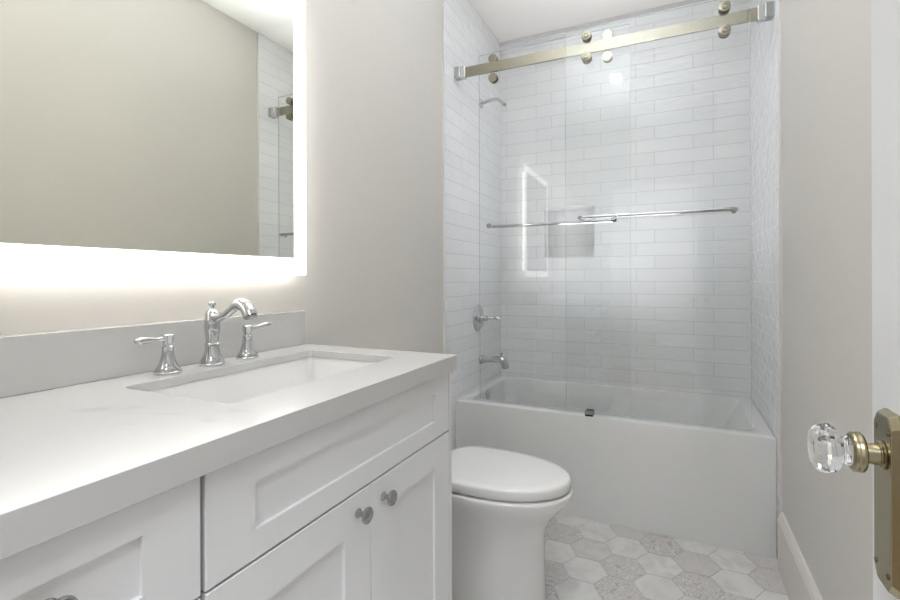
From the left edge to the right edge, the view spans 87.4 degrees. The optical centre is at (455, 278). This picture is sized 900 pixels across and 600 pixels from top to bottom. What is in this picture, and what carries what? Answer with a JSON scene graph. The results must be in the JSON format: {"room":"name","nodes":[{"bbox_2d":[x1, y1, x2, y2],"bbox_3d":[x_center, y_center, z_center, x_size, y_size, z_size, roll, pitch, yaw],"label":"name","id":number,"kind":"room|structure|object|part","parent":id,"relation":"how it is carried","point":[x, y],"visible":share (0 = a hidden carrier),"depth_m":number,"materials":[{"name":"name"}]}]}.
{"room":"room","nodes":[
{"label":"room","id":0,"kind":"room"},
{"bbox_2d":[0,0,501,449],"bbox_3d":[-0.418,-0.238,1.935,0.130,2.894,3.490,0,0,25],"label":"wall","id":1,"kind":"structure","parent":0,"point":[373,279],"depth_m":2.03,"materials":[{"name":"white paint"}]},
{"bbox_2d":[0,310,304,397],"bbox_3d":[-0.776,0.162,1.002,0.029,0.111,1.254,0,0,25],"label":"backsplash","id":2,"kind":"structure","parent":1,"relation":"attached to","point":[30,362],"depth_m":1.03,"materials":[{"name":"stone"}]},
{"bbox_2d":[0,0,305,274],"bbox_3d":[-0.689,-0.476,1.170,0.050,0.928,0.837,0,0,25],"label":"led mirror","id":3,"kind":"object","parent":1,"relation":"attached to","point":[137,136],"visible":1,"depth_m":1.08,"materials":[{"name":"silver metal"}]},
{"bbox_2d":[442,0,444,353],"bbox_3d":[-0.061,-0.239,2.555,0.011,2.894,0.004,0,0,25],"label":"trim","id":4,"kind":"structure","parent":1,"relation":"attached to","point":[443,80],"depth_m":2.55,"materials":[{"name":"white tile"}]},
{"bbox_2d":[473,304,499,331],"bbox_3d":[0.208,0.249,2.950,0.142,0.172,0.172,0,0,25],"label":"shower valve","id":5,"kind":"object","parent":1,"relation":"attached to","point":[478,316],"visible":1,"depth_m":2.95,"materials":[{"name":"silver metal"}]},
{"bbox_3d":[0.236,0.246,2.945,0.086,0.026,0.024,0,0,14],"label":"lever","id":6,"kind":"part","parent":5,"relation":"part of","materials":[{"name":"silver metal"}]},
{"bbox_2d":[479,98,505,107],"bbox_3d":[0.243,-1.121,2.998,0.172,0.072,0.058,0,0,25],"label":"pipe","id":7,"kind":"object","parent":1,"relation":"attached to","point":[481,103],"visible":1,"depth_m":3.00,"materials":[{"name":"silver metal"}]},
{"bbox_3d":[0.241,-1.121,2.999,0.164,0.061,0.022,0,0,25],"label":"arm","id":8,"kind":"part","parent":7,"relation":"part of","materials":[{"name":"silver metal"}]},
{"bbox_2d":[479,353,508,369],"bbox_3d":[0.249,0.516,2.976,0.192,0.104,0.060,0,0,25],"label":"tub spout","id":9,"kind":"object","parent":1,"relation":"attached to","point":[502,360],"visible":1,"depth_m":2.96,"materials":[{"name":"silver metal"}]},
{"bbox_2d":[454,1,774,80],"bbox_3d":[0.697,-1.169,2.373,1.524,0.069,0.048,0,0,24],"label":"rail","id":10,"kind":"object","parent":1,"relation":"attached to","point":[764,12],"visible":1,"depth_m":2.31,"materials":[{"name":"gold metal"}]},
{"bbox_2d":[479,0,751,430],"bbox_3d":[0.722,-0.293,2.372,1.306,1.937,0.170,0,0,24],"label":"door","id":11,"kind":"structure","parent":10,"relation":"hanging from","point":[724,7],"depth_m":2.35,"materials":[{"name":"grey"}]},
{"bbox_2d":[468,0,684,42],"bbox_3d":[0.326,-1.738,1.584,1.784,0.100,3.490,0,0,25],"label":"ceiling","id":12,"kind":"structure","parent":0,"point":[508,20],"depth_m":2.99,"materials":[{"name":"white paint"}]},
{"bbox_2d":[452,513,788,599],"bbox_3d":[0.331,1.256,1.575,1.784,0.100,3.470,0,0,25],"label":"floor","id":13,"kind":"structure","parent":0,"point":[586,559],"depth_m":1.96,"materials":[{"name":"grey tile"}]},
{"bbox_2d":[0,477,199,599],"bbox_3d":[-0.652,0.736,0.596,0.594,0.948,0.333,0,0,25],"label":"base cabinet","id":14,"kind":"object","parent":13,"relation":"on","point":[148,549],"visible":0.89,"depth_m":0.55,"materials":[{"name":"white paint"}]},
{"bbox_3d":[-0.400,0.333,0.470,0.030,0.033,0.033,0,0,25],"label":"knob","id":15,"kind":"part","parent":14,"relation":"part of","materials":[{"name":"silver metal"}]},
{"bbox_2d":[198,372,451,599],"bbox_3d":[-0.415,0.735,1.102,0.594,0.948,0.776,0,0,25],"label":"base cabinet","id":16,"kind":"object","parent":13,"relation":"on","point":[357,505],"visible":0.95,"depth_m":0.91,"materials":[{"name":"white paint"}]},
{"bbox_2d":[0,344,456,559],"bbox_3d":[-0.525,0.238,0.887,0.580,0.043,1.260,0,0,25],"label":"countertop","id":17,"kind":"structure","parent":16,"relation":"on","point":[72,457],"depth_m":0.70,"materials":[{"name":"stone"}]},
{"bbox_2d":[133,298,271,375],"bbox_3d":[-0.557,0.132,1.161,0.180,0.170,0.379,0,0,25],"label":"faucet","id":18,"kind":"object","parent":17,"relation":"on","point":[212,357],"visible":1,"depth_m":1.16,"materials":[{"name":"silver metal"}]},
{"bbox_3d":[-0.677,0.136,1.047,0.018,0.018,0.071,0,0,25],"label":"lever","id":19,"kind":"part","parent":18,"relation":"part of","materials":[{"name":"silver metal"}]},
{"bbox_3d":[-0.661,0.171,1.082,0.057,0.092,0.057,0,0,25],"label":"handle","id":20,"kind":"part","parent":18,"relation":"part of","materials":[{"name":"silver metal"}]},
{"bbox_3d":[-0.612,0.137,1.186,0.060,0.161,0.060,0,0,25],"label":"spout","id":21,"kind":"part","parent":18,"relation":"part of","materials":[{"name":"silver metal"}]},
{"bbox_3d":[-0.543,0.079,1.154,0.149,0.062,0.034,0,0,25],"label":"spout","id":22,"kind":"part","parent":18,"relation":"part of","materials":[{"name":"silver metal"}]},
{"bbox_3d":[-0.567,0.171,1.284,0.057,0.092,0.057,0,0,25],"label":"handle","id":23,"kind":"part","parent":18,"relation":"part of","materials":[{"name":"silver metal"}]},
{"bbox_3d":[-0.548,0.134,1.322,0.018,0.022,0.079,0,0,25],"label":"lever","id":24,"kind":"part","parent":18,"relation":"part of","materials":[{"name":"silver metal"}]},
{"bbox_2d":[148,357,377,402],"bbox_3d":[-0.414,0.307,1.121,0.346,0.140,0.573,0,0,25],"label":"sink","id":25,"kind":"object","parent":17,"relation":"in","point":[247,384],"visible":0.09,"depth_m":1.26,"materials":[{"name":"white ceramic"}]},
{"bbox_3d":[-0.265,0.761,0.815,0.020,0.664,0.381,0,0,25],"label":"door","id":26,"kind":"part","parent":16,"relation":"part of","materials":[{"name":"white paint"}]},
{"bbox_3d":[-0.182,0.469,0.936,0.030,0.033,0.033,0,0,25],"label":"knob","id":27,"kind":"part","parent":16,"relation":"part of","materials":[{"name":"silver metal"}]},
{"bbox_3d":[-0.144,0.471,1.017,0.030,0.033,0.033,0,0,25],"label":"knob","id":28,"kind":"part","parent":16,"relation":"part of","materials":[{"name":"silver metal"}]},
{"bbox_3d":[-0.105,0.761,1.158,0.020,0.664,0.372,0,0,25],"label":"door","id":29,"kind":"part","parent":16,"relation":"part of","materials":[{"name":"white paint"}]},
{"bbox_3d":[-0.268,0.734,1.452,0.563,0.948,0.015,0,0,25],"label":"panel","id":30,"kind":"part","parent":16,"relation":"part of","materials":[{"name":"white paint"}]},
{"bbox_2d":[451,371,572,599],"bbox_3d":[0.068,0.799,1.877,0.789,0.816,0.454,0,0,25],"label":"toilet","id":31,"kind":"object","parent":13,"relation":"on","point":[504,502],"visible":0.59,"depth_m":1.70,"materials":[{"name":"white ceramic"}]},
{"bbox_3d":[0.179,0.750,1.825,0.530,0.041,0.390,0,0,25],"label":"lid","id":32,"kind":"part","parent":31,"relation":"part of","materials":[{"name":"white ceramic"}]},
{"bbox_3d":[0.122,0.992,1.852,0.672,0.430,0.398,0,0,25],"label":"bowl","id":33,"kind":"part","parent":31,"relation":"part of","materials":[{"name":"white ceramic"}]},
{"bbox_2d":[456,375,775,557],"bbox_3d":[0.857,0.946,2.701,1.522,0.517,0.781,0,0,25],"label":"bathtub","id":34,"kind":"object","parent":13,"relation":"on","point":[715,486],"visible":0.86,"depth_m":2.30,"materials":[{"name":"white ceramic"}]},
{"bbox_3d":[0.206,0.729,2.957,0.021,0.062,0.062,0,0,25],"label":"overflow plate","id":35,"kind":"part","parent":34,"relation":"part of","materials":[{"name":"silver metal"}]},
{"bbox_2d":[585,408,594,416],"bbox_3d":[0.680,0.676,2.381,0.040,0.027,0.052,0,0,25],"label":"guide","id":36,"kind":"object","parent":34,"relation":"on","point":[588,412],"visible":0.98,"depth_m":2.36,"materials":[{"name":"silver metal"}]},
{"bbox_2d":[501,0,749,396],"bbox_3d":[1.045,-0.243,3.110,1.524,2.894,0.120,0,0,25],"label":"wall","id":37,"kind":"structure","parent":0,"point":[664,124],"depth_m":3.01,"materials":[{"name":"white tile"}]},
{"bbox_2d":[500,0,711,47],"bbox_3d":[1.012,-1.675,3.050,1.524,0.030,0.012,0,0,25],"label":"trim","id":38,"kind":"structure","parent":37,"relation":"attached to","point":[686,2],"depth_m":3.06,"materials":[{"name":"white paint"}]},
{"bbox_2d":[749,0,872,599],"bbox_3d":[1.079,-0.243,1.233,0.130,2.894,3.490,0,0,25],"label":"wall","id":39,"kind":"structure","parent":0,"point":[827,138],"depth_m":1.47,"materials":[{"name":"white paint"}]},
{"bbox_2d":[778,0,782,511],"bbox_3d":[1.352,-0.244,1.958,0.011,2.894,0.004,0,0,25],"label":"trim","id":40,"kind":"structure","parent":39,"relation":"attached to","point":[779,1],"depth_m":1.96,"materials":[{"name":"white tile"}]},
{"bbox_2d":[778,512,822,599],"bbox_3d":[0.844,1.087,0.874,0.019,0.235,2.395,0,0,25],"label":"baseboard","id":41,"kind":"structure","parent":39,"relation":"attached to","point":[799,583],"depth_m":1.72,"materials":[{"name":"white paint"}]},
{"bbox_3d":[-0.384,-0.238,0.058,1.544,2.894,0.120,0,0,25],"label":"wall","id":42,"kind":"structure","parent":0,"visible":0},
{"bbox_2d":[807,0,899,599],"bbox_3d":[0.328,0.155,0.197,0.166,2.078,0.725,0,0,25],"label":"door","id":43,"kind":"structure","parent":42,"relation":"in","point":[828,451],"depth_m":0.49,"materials":[{"name":"white paint"}]},
{"bbox_3d":[0.423,0.179,0.485,0.027,0.041,0.041,0,0,25],"label":"knob","id":44,"kind":"part","parent":43,"relation":"part of","materials":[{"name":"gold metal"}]}
]}

